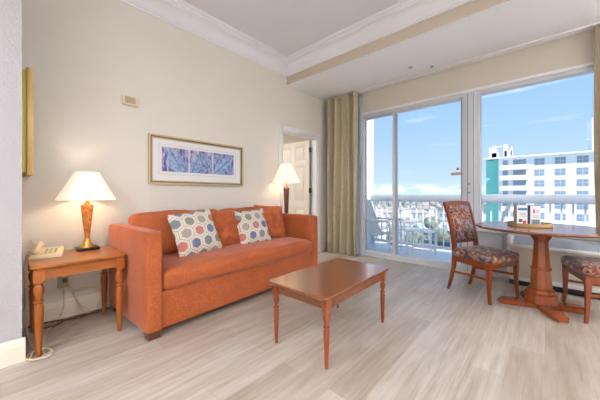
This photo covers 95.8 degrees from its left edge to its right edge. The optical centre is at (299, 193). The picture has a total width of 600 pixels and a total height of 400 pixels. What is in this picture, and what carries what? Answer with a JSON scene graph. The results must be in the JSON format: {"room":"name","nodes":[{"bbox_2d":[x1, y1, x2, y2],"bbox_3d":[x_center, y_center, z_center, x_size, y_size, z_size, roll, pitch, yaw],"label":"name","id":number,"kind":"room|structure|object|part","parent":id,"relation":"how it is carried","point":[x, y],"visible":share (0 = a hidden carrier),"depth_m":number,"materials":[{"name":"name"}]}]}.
{"room":"hotel room","nodes":[
{"label":"hotel room","id":0,"kind":"room"},
{"bbox_2d":[0,0,21,343],"bbox_3d":[-2.977,-0.530,1.002,0.740,3.220,2.694,0,0,42],"label":"wall","id":1,"kind":"structure","parent":0,"point":[10,10],"depth_m":1.72,"materials":[{"name":"paint"}]},
{"bbox_2d":[0,337,25,368],"bbox_3d":[-2.691,1.005,0.755,0.016,0.150,2.710,0,0,42],"label":"baseboard","id":2,"kind":"structure","parent":1,"relation":"attached to","point":[12,352],"depth_m":1.71,"materials":[{"name":"paint"}]},
{"bbox_2d":[22,67,32,176],"bbox_3d":[-2.088,-0.520,2.059,0.400,0.770,0.066,0,0,42],"label":"framed picture","id":3,"kind":"object","parent":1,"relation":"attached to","point":[27,75],"visible":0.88,"depth_m":1.93,"materials":[{"name":"gold metal"}]},
{"bbox_2d":[22,0,326,308],"bbox_3d":[-0.893,-0.530,3.769,0.120,3.220,4.206,0,0,42],"label":"wall","id":4,"kind":"structure","parent":0,"point":[83,56],"depth_m":2.73,"materials":[{"name":"paint"}]},
{"bbox_2d":[57,275,68,288],"bbox_3d":[-2.062,0.760,2.361,0.034,0.120,0.075,0,0,42],"label":"wall outlet","id":5,"kind":"object","parent":4,"relation":"attached to","point":[63,280],"visible":0.84,"depth_m":2.36,"materials":[{"name":"grey plastic"}]},
{"bbox_2d":[122,94,138,106],"bbox_3d":[-1.714,-0.940,2.736,0.048,0.092,0.144,0,0,42],"label":"door chime","id":6,"kind":"object","parent":4,"relation":"attached to","point":[128,100],"visible":1,"depth_m":2.72,"materials":[{"name":"beige plastic"}]},
{"bbox_2d":[125,96,134,103],"bbox_3d":[-1.701,-0.940,2.717,0.004,0.064,0.090,0,0,42],"label":"grille","id":7,"kind":"object","parent":6,"relation":"attached to","point":[128,99],"depth_m":2.71,"materials":[{"name":"grey plastic"}]},
{"bbox_2d":[22,242,325,327],"bbox_3d":[-0.837,1.005,3.729,0.016,0.150,4.190,0,0,42],"label":"baseboard","id":8,"kind":"structure","parent":4,"relation":"attached to","point":[52,311],"depth_m":2.40,"materials":[{"name":"paint"}]},
{"bbox_2d":[148,133,242,185],"bbox_3d":[-1.200,-0.377,3.314,0.034,0.540,1.206,0,0,42],"label":"framed picture","id":9,"kind":"object","parent":4,"relation":"attached to","point":[172,160],"visible":1,"depth_m":3.23,"materials":[{"name":"paper"}]},
{"bbox_2d":[162,147,187,172],"bbox_3d":[-1.417,-0.387,3.085,0.005,0.269,0.300,0,0,42],"label":"print","id":10,"kind":"object","parent":9,"relation":"attached to","point":[174,159],"depth_m":3.08,"materials":[{"name":"blue paper"}]},
{"bbox_2d":[190,150,211,173],"bbox_3d":[-1.207,-0.386,3.316,0.006,0.270,0.295,0,0,42],"label":"print","id":11,"kind":"object","parent":9,"relation":"attached to","point":[200,160],"depth_m":3.31,"materials":[{"name":"blue paper"}]},
{"bbox_2d":[213,153,233,174],"bbox_3d":[-0.997,-0.387,3.548,0.006,0.269,0.300,0,0,42],"label":"print","id":12,"kind":"object","parent":9,"relation":"attached to","point":[223,163],"depth_m":3.54,"materials":[{"name":"blue paper"}]},
{"bbox_2d":[119,0,286,76],"bbox_3d":[-1.178,-2.027,3.245,0.160,0.225,3.046,0,0,42],"label":"trim","id":13,"kind":"structure","parent":4,"relation":"attached to","point":[178,13],"depth_m":3.35,"materials":[{"name":"paint"}]},
{"bbox_2d":[269,183,272,190],"bbox_3d":[-0.437,-0.110,4.170,0.018,0.115,0.072,0,0,42],"label":"light switch","id":14,"kind":"object","parent":4,"relation":"attached to","point":[270,184],"visible":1,"depth_m":4.16,"materials":[{"name":"white plastic"}]},
{"bbox_2d":[279,123,320,251],"bbox_3d":[-0.327,-0.018,4.994,0.965,2.195,1.060,0,0,42],"label":"door","id":15,"kind":"structure","parent":4,"relation":"in","point":[305,156],"depth_m":5.07,"materials":[{"name":"paint"}]},
{"bbox_2d":[183,0,401,55],"bbox_3d":[-0.056,-2.200,0.348,5.950,0.120,5.840,0,0,42],"label":"ceiling","id":16,"kind":"structure","parent":0,"point":[287,27],"depth_m":3.27,"materials":[{"name":"paint"}]},
{"bbox_2d":[0,250,599,399],"bbox_3d":[-0.826,1.140,1.920,9.200,0.120,7.140,0,0,42],"label":"floor","id":17,"kind":"structure","parent":0,"point":[434,341],"depth_m":1.87,"materials":[{"name":"beige wood"}]},
{"bbox_2d":[23,251,64,360],"bbox_3d":[-1.889,0.765,2.039,0.709,0.640,0.266,0,0,42],"label":"cable","id":18,"kind":"object","parent":17,"relation":"on","point":[32,346],"visible":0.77,"depth_m":2.09,"materials":[{"name":"white plastic"}]},
{"bbox_2d":[28,307,109,328],"bbox_3d":[-1.961,1.069,2.341,0.128,0.016,0.544,0,0,42],"label":"cable bundle","id":19,"kind":"object","parent":17,"relation":"on","point":[97,310],"visible":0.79,"depth_m":2.33,"materials":[{"name":"black plastic"}]},
{"bbox_2d":[25,246,125,356],"bbox_3d":[-1.755,0.777,2.129,0.550,0.605,0.544,0,0,42],"label":"end table","id":20,"kind":"object","parent":17,"relation":"on","point":[72,262],"visible":1,"depth_m":2.00,"materials":[{"name":"brown wood"}]},
{"bbox_3d":[-2.082,0.790,2.115,0.058,0.579,0.058,0,0,42],"label":"leg","id":21,"kind":"part","parent":20,"relation":"part of","materials":[{"name":"brown wood"}]},
{"bbox_3d":[-1.737,0.790,1.802,0.058,0.579,0.058,0,0,42],"label":"leg","id":22,"kind":"part","parent":20,"relation":"part of","materials":[{"name":"brown wood"}]},
{"bbox_2d":[28,240,64,259],"bbox_3d":[-1.969,0.419,2.097,0.225,0.113,0.267,0,0,-36],"label":"telephone","id":23,"kind":"object","parent":20,"relation":"on","point":[38,252],"visible":1,"depth_m":2.05,"materials":[{"name":"beige plastic"}]},
{"bbox_3d":[-2.066,0.413,2.105,0.153,0.102,0.036,0,0,30],"label":"handset cord","id":24,"kind":"part","parent":23,"relation":"part of","materials":[{"name":"beige plastic"}]},
{"bbox_2d":[55,172,115,251],"bbox_3d":[-1.827,0.145,2.326,0.409,0.660,0.409,0,0,42],"label":"table lamp","id":25,"kind":"object","parent":20,"relation":"on","point":[86,186],"visible":1,"depth_m":2.25,"materials":[{"name":"white fabric"}]},
{"bbox_2d":[67,244,83,327],"bbox_3d":[-1.912,0.761,2.320,0.122,0.634,0.273,0,0,-39],"label":"power cable","id":26,"kind":"object","parent":25,"relation":"attached to","point":[75,244],"visible":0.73,"depth_m":2.38,"materials":[{"name":"brown plastic"}]},
{"bbox_3d":[-1.827,-0.068,2.326,0.409,0.235,0.409,0,0,42],"label":"lamp shade","id":27,"kind":"part","parent":25,"relation":"part of","materials":[{"name":"white fabric"}]},
{"bbox_3d":[-1.774,0.790,2.456,0.058,0.579,0.058,0,0,42],"label":"leg","id":28,"kind":"part","parent":20,"relation":"part of","materials":[{"name":"brown wood"}]},
{"bbox_3d":[-1.428,0.790,2.143,0.058,0.579,0.058,0,0,42],"label":"leg","id":29,"kind":"part","parent":20,"relation":"part of","materials":[{"name":"brown wood"}]},
{"bbox_2d":[68,283,101,309],"bbox_3d":[-1.923,0.927,2.452,0.059,0.297,0.267,0,0,45],"label":"cable","id":30,"kind":"object","parent":17,"relation":"on","point":[71,289],"visible":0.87,"depth_m":2.42,"materials":[{"name":"grey plastic"}]},
{"bbox_2d":[109,207,317,340],"bbox_3d":[-0.771,0.622,3.045,0.924,0.916,2.108,0,0,40],"label":"sofa","id":31,"kind":"object","parent":17,"relation":"on","point":[162,288],"visible":0.68,"depth_m":2.39,"materials":[{"name":"orange fabric"}]},
{"bbox_3d":[-1.413,0.652,2.288,0.908,0.753,0.123,0,0,40],"label":"arm","id":32,"kind":"part","parent":31,"relation":"part of"},
{"bbox_2d":[128,209,217,254],"bbox_3d":[-1.249,0.404,2.836,0.327,0.480,0.932,0,0,40],"label":"cushion","id":33,"kind":"object","parent":31,"relation":"on","point":[157,220],"depth_m":2.58,"materials":[{"name":"orange fabric"}]},
{"bbox_2d":[166,208,222,256],"bbox_3d":[-1.027,0.380,2.681,0.219,0.454,0.506,0,0,37],"label":"throw pillow","id":34,"kind":"object","parent":31,"relation":"on","point":[193,232],"visible":0.98,"depth_m":2.60,"materials":[{"name":"fabric"}]},
{"bbox_2d":[211,208,240,245],"bbox_3d":[-0.828,0.380,3.041,0.226,0.421,0.432,0,0,36],"label":"throw pillow","id":35,"kind":"object","parent":31,"relation":"on","point":[225,222],"visible":0.75,"depth_m":2.99,"materials":[{"name":"orange fabric"}]},
{"bbox_2d":[218,207,253,210],"bbox_3d":[-0.651,0.406,3.554,0.330,0.478,0.936,0,0,40],"label":"cushion","id":36,"kind":"object","parent":31,"relation":"on","point":[243,208],"depth_m":3.39,"materials":[{"name":"orange fabric"}]},
{"bbox_2d":[162,237,310,289],"bbox_3d":[-0.735,0.670,3.015,0.830,0.212,1.871,0,0,40],"label":"seat cushion","id":37,"kind":"object","parent":31,"relation":"on","point":[204,269],"depth_m":2.56,"materials":[{"name":"orange fabric"}]},
{"bbox_2d":[234,208,270,243],"bbox_3d":[-0.567,0.390,3.250,0.470,0.420,0.213,0,0,-40],"label":"throw pillow","id":38,"kind":"object","parent":31,"relation":"on","point":[252,227],"visible":0.94,"depth_m":3.18,"materials":[{"name":"multicoloured fabric"}]},
{"bbox_2d":[254,205,285,237],"bbox_3d":[-0.388,0.360,3.530,0.420,0.443,0.263,0,0,-26],"label":"throw pillow","id":39,"kind":"object","parent":31,"relation":"on","point":[273,215],"visible":0.59,"depth_m":3.51,"materials":[{"name":"orange fabric"}]},
{"bbox_3d":[-0.142,0.652,3.812,0.908,0.753,0.123,0,0,40],"label":"arm","id":40,"kind":"part","parent":31,"relation":"part of"},
{"bbox_2d":[273,164,299,212],"bbox_3d":[-0.206,0.315,4.096,0.415,1.530,0.415,0,0,42],"label":"table lamp","id":41,"kind":"object","parent":17,"relation":"on","point":[286,173],"visible":0.69,"depth_m":4.00,"materials":[{"name":"white fabric"}]},
{"bbox_3d":[-0.206,-0.312,4.096,0.415,0.275,0.415,0,0,42],"label":"lamp shade","id":42,"kind":"part","parent":41,"relation":"part of","materials":[{"name":"white fabric"}]},
{"bbox_2d":[268,258,389,369],"bbox_3d":[0.261,0.851,2.124,0.532,0.459,0.936,0,0,41],"label":"coffee table","id":43,"kind":"object","parent":17,"relation":"on","point":[325,285],"visible":1,"depth_m":1.95,"materials":[{"name":"brown wood"}]},
{"bbox_3d":[-0.172,0.864,1.970,0.044,0.433,0.044,0,0,41],"label":"leg","id":44,"kind":"part","parent":43,"relation":"part of","materials":[{"name":"brown wood"}]},
{"bbox_3d":[0.164,0.864,1.675,0.044,0.433,0.044,0,0,41],"label":"leg","id":45,"kind":"part","parent":43,"relation":"part of","materials":[{"name":"brown wood"}]},
{"bbox_3d":[0.695,0.864,2.278,0.044,0.433,0.044,0,0,41],"label":"leg","id":46,"kind":"part","parent":43,"relation":"part of","materials":[{"name":"brown wood"}]},
{"bbox_2d":[442,201,519,304],"bbox_3d":[1.959,0.580,2.971,0.495,1.000,0.568,0,0,-24],"label":"dining chair","id":47,"kind":"object","parent":17,"relation":"on","point":[462,226],"visible":1,"depth_m":2.96,"materials":[{"name":"brown wood"}]},
{"bbox_3d":[1.703,0.588,3.079,0.043,0.985,0.159,0,0,-31],"label":"post","id":48,"kind":"part","parent":47,"relation":"part of","materials":[{"name":"brown wood"}]},
{"bbox_3d":[1.856,0.107,3.204,0.410,0.055,0.059,0,0,-24],"label":"rail","id":49,"kind":"part","parent":47,"relation":"part of","materials":[{"name":"brown wood"}]},
{"bbox_3d":[1.877,0.328,3.155,0.348,0.396,0.132,0,0,-24],"label":"panel","id":50,"kind":"part","parent":47,"relation":"part of","materials":[{"name":"multicoloured fabric"}]},
{"bbox_3d":[1.895,0.535,3.116,0.370,0.032,0.020,0,0,-24],"label":"rail","id":51,"kind":"part","parent":47,"relation":"part of","materials":[{"name":"brown wood"}]},
{"bbox_3d":[2.051,0.588,3.233,0.043,0.985,0.159,0,0,-17],"label":"post","id":52,"kind":"part","parent":47,"relation":"part of","materials":[{"name":"brown wood"}]},
{"bbox_3d":[1.979,0.715,2.927,0.472,0.060,0.412,0,0,-24],"label":"seat rail","id":53,"kind":"part","parent":47,"relation":"part of","materials":[{"name":"brown wood"}]},
{"bbox_3d":[1.981,0.648,2.921,0.495,0.129,0.458,0,0,-24],"label":"seat","id":54,"kind":"part","parent":47,"relation":"part of","materials":[{"name":"multicoloured fabric"}]},
{"bbox_3d":[1.852,0.882,2.656,0.042,0.395,0.047,0,0,-24],"label":"leg","id":55,"kind":"part","parent":47,"relation":"part of","materials":[{"name":"brown wood"}]},
{"bbox_3d":[2.264,0.882,2.838,0.042,0.395,0.047,0,0,-24],"label":"leg","id":56,"kind":"part","parent":47,"relation":"part of","materials":[{"name":"brown wood"}]},
{"bbox_2d":[476,222,599,322],"bbox_3d":[2.298,0.696,2.587,1.043,0.761,1.043,0,0,42],"label":"dining table","id":57,"kind":"object","parent":17,"relation":"on","point":[540,294],"visible":0.8,"depth_m":2.52,"materials":[{"name":"brown wood"}]},
{"bbox_2d":[507,221,552,227],"bbox_3d":[2.262,0.298,2.673,0.347,0.034,0.347,0,0,42],"label":"serving tray","id":58,"kind":"object","parent":57,"relation":"on","point":[511,223],"visible":0.87,"depth_m":2.55,"materials":[{"name":"brown wood"}]},
{"bbox_2d":[514,205,527,223],"bbox_3d":[2.187,0.206,2.685,0.105,0.198,0.044,0,0,2],"label":"menu card","id":59,"kind":"object","parent":58,"relation":"on","point":[520,211],"visible":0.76,"depth_m":2.67,"materials":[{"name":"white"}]},
{"bbox_2d":[528,205,540,223],"bbox_3d":[2.301,0.209,2.670,0.110,0.192,0.044,0,0,-4],"label":"menu card","id":60,"kind":"object","parent":58,"relation":"on","point":[534,211],"visible":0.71,"depth_m":2.65,"materials":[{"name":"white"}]},
{"bbox_2d":[532,220,539,223],"bbox_3d":[2.303,0.273,2.649,0.084,0.045,0.001,0,0,-4],"label":"picture","id":61,"kind":"object","parent":60,"relation":"attached to","point":[533,221],"depth_m":2.65},
{"bbox_2d":[507,234,599,298],"bbox_3d":[3.024,0.791,2.897,1.280,0.578,0.243,0,0,42],"label":"air conditioner","id":62,"kind":"object","parent":17,"relation":"on","point":[522,244],"visible":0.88,"depth_m":2.97,"materials":[{"name":"paint"}]},
{"bbox_2d":[513,236,599,251],"bbox_3d":[3.005,0.549,2.876,1.160,0.080,0.132,0,0,42],"label":"grille","id":63,"kind":"object","parent":62,"relation":"attached to","point":[556,244],"depth_m":2.96,"materials":[{"name":"white metal"}]},
{"bbox_2d":[561,255,599,323],"bbox_3d":[2.723,0.580,2.353,0.568,1.000,0.495,0,0,27],"label":"dining chair","id":64,"kind":"object","parent":17,"relation":"on","point":[587,269],"visible":1,"depth_m":2.32,"materials":[{"name":"brown wood"}]},
{"bbox_3d":[2.608,0.882,2.664,0.047,0.395,0.042,0,0,27],"label":"leg","id":65,"kind":"part","parent":64,"relation":"part of","materials":[{"name":"brown wood"}]},
{"bbox_3d":[2.674,0.648,2.378,0.458,0.129,0.495,0,0,27],"label":"seat","id":66,"kind":"part","parent":64,"relation":"part of","materials":[{"name":"multicoloured fabric"}]},
{"bbox_3d":[2.680,0.715,2.375,0.412,0.060,0.472,0,0,27],"label":"seat rail","id":67,"kind":"part","parent":64,"relation":"part of","materials":[{"name":"brown wood"}]},
{"bbox_3d":[2.402,0.882,2.264,0.047,0.395,0.042,0,0,27],"label":"leg","id":68,"kind":"part","parent":64,"relation":"part of","materials":[{"name":"brown wood"}]},
{"bbox_2d":[367,119,373,243],"bbox_3d":[1.188,-0.335,5.727,0.180,3.130,1.210,0,0,42],"label":"wall","id":69,"kind":"structure","parent":0,"point":[370,123],"depth_m":6.01,"materials":[{"name":"paint"}]},
{"bbox_2d":[367,243,460,263],"bbox_3d":[3.513,1.165,3.639,6.070,0.130,1.230,0,0,42],"label":"floor","id":70,"kind":"structure","parent":0,"point":[440,256],"depth_m":5.01,"materials":[{"name":"paint"}]},
{"bbox_2d":[367,200,401,252],"bbox_3d":[1.529,0.606,5.221,0.666,0.987,0.612,0,0,40],"label":"patio chair","id":71,"kind":"object","parent":70,"relation":"on","point":[373,228],"visible":0.73,"depth_m":5.26,"materials":[{"name":"metal"}]},
{"bbox_3d":[1.360,0.444,5.030,0.653,0.664,0.024,0,0,40],"label":"sling rail","id":72,"kind":"part","parent":71,"relation":"part of","materials":[{"name":"metal"}]},
{"bbox_3d":[1.374,0.788,4.986,0.599,0.624,0.028,0,0,40],"label":"frame","id":73,"kind":"part","parent":71,"relation":"part of","materials":[{"name":"metal"}]},
{"bbox_3d":[1.688,0.444,5.420,0.653,0.664,0.024,0,0,40],"label":"sling rail","id":74,"kind":"part","parent":71,"relation":"part of","materials":[{"name":"metal"}]},
{"bbox_3d":[1.734,0.788,5.414,0.599,0.624,0.028,0,0,40],"label":"frame","id":75,"kind":"part","parent":71,"relation":"part of","materials":[{"name":"metal"}]},
{"bbox_2d":[404,228,437,257],"bbox_3d":[2.189,0.877,4.896,0.480,0.445,0.340,0,0,42],"label":"side table","id":76,"kind":"object","parent":70,"relation":"on","point":[412,230],"visible":1,"depth_m":4.86,"materials":[{"name":"paint"}]},
{"bbox_3d":[1.947,0.887,4.926,0.028,0.425,0.028,0,0,42],"label":"leg","id":77,"kind":"part","parent":76,"relation":"part of","materials":[{"name":"paint"}]},
{"bbox_3d":[2.135,0.887,5.134,0.028,0.425,0.028,0,0,42],"label":"leg","id":78,"kind":"part","parent":76,"relation":"part of","materials":[{"name":"paint"}]},
{"bbox_3d":[2.244,0.887,4.658,0.028,0.425,0.028,0,0,42],"label":"leg","id":79,"kind":"part","parent":76,"relation":"part of","materials":[{"name":"paint"}]},
{"bbox_3d":[2.432,0.887,4.866,0.028,0.425,0.028,0,0,42],"label":"leg","id":80,"kind":"part","parent":76,"relation":"part of","materials":[{"name":"paint"}]},
{"bbox_2d":[370,194,594,249],"bbox_3d":[3.777,0.555,4.080,5.910,1.090,0.160,0,0,42],"label":"balcony railing","id":81,"kind":"object","parent":70,"relation":"on","point":[538,199],"visible":0.48,"depth_m":4.64,"materials":[{"name":"metal"}]},
{"bbox_3d":[1.608,0.623,6.028,0.080,0.955,0.090,0,0,42],"label":"post","id":82,"kind":"part","parent":81,"relation":"part of","materials":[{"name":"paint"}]},
{"bbox_3d":[3.771,1.005,4.073,5.870,0.050,0.060,0,0,42],"label":"rail","id":83,"kind":"part","parent":81,"relation":"part of","materials":[{"name":"metal"}]},
{"bbox_3d":[3.777,0.077,4.080,5.870,0.135,0.160,0,0,42],"label":"rail","id":84,"kind":"part","parent":81,"relation":"part of","materials":[{"name":"metal"}]},
{"bbox_2d":[457,201,511,263],"bbox_3d":[2.830,0.606,4.162,0.666,0.987,0.612,0,0,36],"label":"patio chair","id":85,"kind":"object","parent":70,"relation":"on","point":[509,203],"visible":0.13,"depth_m":3.82,"materials":[{"name":"metal"}]},
{"bbox_3d":[2.685,0.444,3.952,0.653,0.664,0.024,0,0,36],"label":"sling rail","id":86,"kind":"part","parent":85,"relation":"part of","materials":[{"name":"metal"}]},
{"bbox_2d":[283,29,595,279],"bbox_3d":[1.484,-0.530,4.549,9.100,3.220,0.140,0,0,42],"label":"wall","id":87,"kind":"structure","parent":0,"point":[577,49],"depth_m":3.54,"materials":[{"name":"paint"}]},
{"bbox_2d":[356,96,362,253],"bbox_3d":[1.028,-0.330,4.812,0.191,2.780,0.059,0,0,42],"label":"sheer curtain","id":88,"kind":"object","parent":87,"relation":"hanging from","point":[359,244],"visible":0.52,"depth_m":4.78,"materials":[{"name":"white fabric"}]},
{"bbox_2d":[361,90,477,273],"bbox_3d":[1.766,-0.155,4.265,1.760,2.470,0.164,0,0,42],"label":"door","id":89,"kind":"structure","parent":87,"relation":"in","point":[469,101],"depth_m":3.90,"materials":[{"name":"white metal"}]},
{"bbox_3d":[1.387,-0.147,4.654,0.585,2.395,0.035,0,0,42],"label":"fixed panel","id":90,"kind":"part","parent":89,"relation":"part of","materials":[{"name":"clear glass"}]},
{"bbox_3d":[1.910,-0.147,4.121,1.025,2.395,0.035,0,0,42],"label":"sliding panel","id":91,"kind":"part","parent":89,"relation":"part of","materials":[{"name":"clear glass"}]},
{"bbox_2d":[362,62,593,114],"bbox_3d":[2.340,-1.407,3.669,3.450,0.035,0.018,0,0,42],"label":"trim","id":92,"kind":"structure","parent":87,"relation":"attached to","point":[590,63],"depth_m":3.53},
{"bbox_2d":[479,234,502,268],"bbox_3d":[2.487,0.750,3.541,0.260,0.420,0.012,0,0,42],"label":"trim","id":93,"kind":"structure","parent":87,"relation":"attached to","point":[501,237],"depth_m":3.49,"materials":[{"name":"white metal"}]},
{"bbox_2d":[477,65,599,240],"bbox_3d":[3.034,-0.448,3.101,1.680,1.885,0.170,0,0,42],"label":"window","id":94,"kind":"structure","parent":87,"relation":"in","point":[587,70],"depth_m":3.44,"materials":[{"name":"white metal"}]},
{"bbox_3d":[2.997,0.480,3.060,1.678,0.030,0.060,0,0,42],"label":"sill","id":95,"kind":"part","parent":94,"relation":"part of","materials":[{"name":"white metal"}]},
{"bbox_2d":[287,0,599,100],"bbox_3d":[2.338,-2.020,2.996,5.950,0.480,1.300,0,0,42],"label":"ceiling","id":96,"kind":"structure","parent":0,"point":[475,28],"depth_m":3.18,"materials":[{"name":"paint"}]},
{"bbox_2d":[287,0,472,76],"bbox_3d":[1.856,-2.027,2.447,5.730,0.225,0.160,0,0,42],"label":"trim","id":97,"kind":"structure","parent":96,"relation":"attached to","point":[403,14],"depth_m":3.35,"materials":[{"name":"paint"}]},
{"bbox_2d":[326,22,599,100],"bbox_3d":[2.588,-1.771,3.272,5.650,0.016,0.025,0,0,42],"label":"track","id":98,"kind":"object","parent":96,"relation":"attached to","point":[597,23],"visible":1,"depth_m":3.42,"materials":[{"name":"white metal"}]},
{"bbox_2d":[326,91,357,256],"bbox_3d":[0.739,-0.347,4.892,0.676,2.825,0.181,0,0,42],"label":"curtain","id":99,"kind":"object","parent":98,"relation":"hanging from","point":[342,112],"visible":1,"depth_m":4.85,"materials":[{"name":"beige fabric"}]},
{"bbox_2d":[594,26,599,227],"bbox_3d":[3.310,-0.650,2.629,0.624,2.220,0.148,0,0,42],"label":"curtain","id":100,"kind":"object","parent":98,"relation":"hanging from","point":[596,28],"visible":0.94,"depth_m":2.85,"materials":[{"name":"beige fabric"}]},
{"label":"outside","id":101,"kind":"structure","parent":0,"visible":0},
{"bbox_2d":[378,204,460,252],"bbox_3d":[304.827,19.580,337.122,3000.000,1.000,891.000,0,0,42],"label":"ground","id":102,"kind":"structure","parent":101,"point":[446,244],"depth_m":106.61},
{"bbox_2d":[375,212,385,219],"bbox_3d":[54.842,16.013,198.243,9.982,6.134,12.918,0,0,-34],"label":"house","id":103,"kind":"structure","parent":102,"relation":"on","point":[378,213],"depth_m":193.61,"materials":[{"name":"ceramic"}]},
{"bbox_2d":[375,225,388,242],"bbox_3d":[29.221,15.593,112.392,12.655,6.975,9.593,0,0,43],"label":"house","id":104,"kind":"structure","parent":102,"relation":"on","point":[384,227],"depth_m":107.65,"materials":[{"name":"white"}]},
{"bbox_2d":[380,209,391,217],"bbox_3d":[69.051,15.602,211.103,13.961,6.957,10.788,0,0,32],"label":"house","id":105,"kind":"structure","parent":102,"relation":"on","point":[384,210],"depth_m":207.13,"materials":[{"name":"ceramic"}]},
{"bbox_2d":[385,206,408,216],"bbox_3d":[83.021,14.663,231.551,13.118,8.833,16.976,0,0,-38],"label":"house","id":106,"kind":"structure","parent":102,"relation":"on","point":[401,208],"depth_m":225.47,"materials":[{"name":"ceramic"}]},
{"bbox_2d":[391,219,415,226],"bbox_3d":[53.313,15.964,139.391,11.348,6.233,8.603,0,0,29],"label":"house","id":107,"kind":"structure","parent":102,"relation":"on","point":[407,222],"depth_m":135.57,"materials":[{"name":"white"}]},
{"bbox_2d":[390,225,420,239],"bbox_3d":[44.872,16.323,116.435,11.028,5.514,8.360,0,0,40],"label":"house","id":108,"kind":"structure","parent":102,"relation":"on","point":[406,226],"depth_m":114.09,"materials":[{"name":"white"}]},
{"bbox_2d":[405,232,419,242],"bbox_3d":[39.202,15.875,94.795,5.227,6.409,4.301,0,0,17],"label":"tree","id":109,"kind":"object","parent":102,"relation":"on","point":[418,234],"visible":0.44,"depth_m":93.10,"materials":[{"name":"green plant"}]},
{"bbox_2d":[406,204,420,208],"bbox_3d":[122.960,14.762,292.565,14.659,8.635,11.113,0,0,23],"label":"house","id":110,"kind":"structure","parent":102,"relation":"on","point":[412,205],"depth_m":288.48,"materials":[{"name":"white"}]},
{"bbox_2d":[408,207,421,215],"bbox_3d":[100.014,15.409,236.531,11.760,7.342,8.915,0,0,32],"label":"house","id":111,"kind":"structure","parent":102,"relation":"on","point":[413,208],"depth_m":234.62,"materials":[{"name":"white"}]},
{"bbox_2d":[411,210,428,219],"bbox_3d":[89.406,15.361,201.867,11.298,7.438,8.730,0,0,41],"label":"house","id":112,"kind":"structure","parent":102,"relation":"on","point":[419,212],"depth_m":199.36,"materials":[{"name":"ceramic"}]},
{"bbox_2d":[417,232,425,242],"bbox_3d":[44.532,16.350,101.222,4.452,5.459,3.664,0,0,31],"label":"tree","id":113,"kind":"object","parent":102,"relation":"on","point":[420,237],"visible":0.34,"depth_m":99.81,"materials":[{"name":"green plant"}]},
{"bbox_2d":[417,205,438,215],"bbox_3d":[114.705,14.697,245.501,12.272,8.767,15.882,0,0,-29],"label":"house","id":114,"kind":"structure","parent":102,"relation":"on","point":[426,207],"depth_m":239.54,"materials":[{"name":"ceramic"}]},
{"bbox_2d":[424,216,439,228],"bbox_3d":[61.667,14.547,126.827,7.393,9.066,6.084,0,0,-9],"label":"tree","id":115,"kind":"object","parent":102,"relation":"on","point":[432,219],"visible":0.79,"depth_m":125.03,"materials":[{"name":"green plant"}]},
{"bbox_2d":[428,230,449,240],"bbox_3d":[59.046,17.063,114.154,9.976,4.035,7.709,0,0,24],"label":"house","id":116,"kind":"structure","parent":102,"relation":"on","point":[448,232],"depth_m":112.08,"materials":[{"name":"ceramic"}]},
{"bbox_2d":[431,226,449,245],"bbox_3d":[49.430,15.281,95.656,6.197,7.598,5.099,0,0,26],"label":"tree","id":117,"kind":"object","parent":102,"relation":"on","point":[440,230],"visible":0.73,"depth_m":93.97,"materials":[{"name":"green plant"}]},
{"bbox_2d":[434,209,446,218],"bbox_3d":[112.353,15.341,211.017,9.007,7.477,11.882,0,0,-33],"label":"house","id":118,"kind":"structure","parent":102,"relation":"on","point":[439,212],"depth_m":209.13,"materials":[{"name":"white"}]},
{"bbox_2d":[438,219,449,230],"bbox_3d":[75.838,15.274,134.271,13.896,7.613,10.534,0,0,26],"label":"house","id":119,"kind":"structure","parent":102,"relation":"on","point":[446,225],"depth_m":131.38,"materials":[{"name":"white"}]},
{"bbox_2d":[484,117,595,226],"bbox_3d":[79.220,-0.420,71.883,48.900,39.000,16.100,0,0,42],"label":"hotel building","id":120,"kind":"structure","parent":102,"relation":"on","point":[563,173],"depth_m":74.21,"materials":[{"name":"white paint"}]}
]}

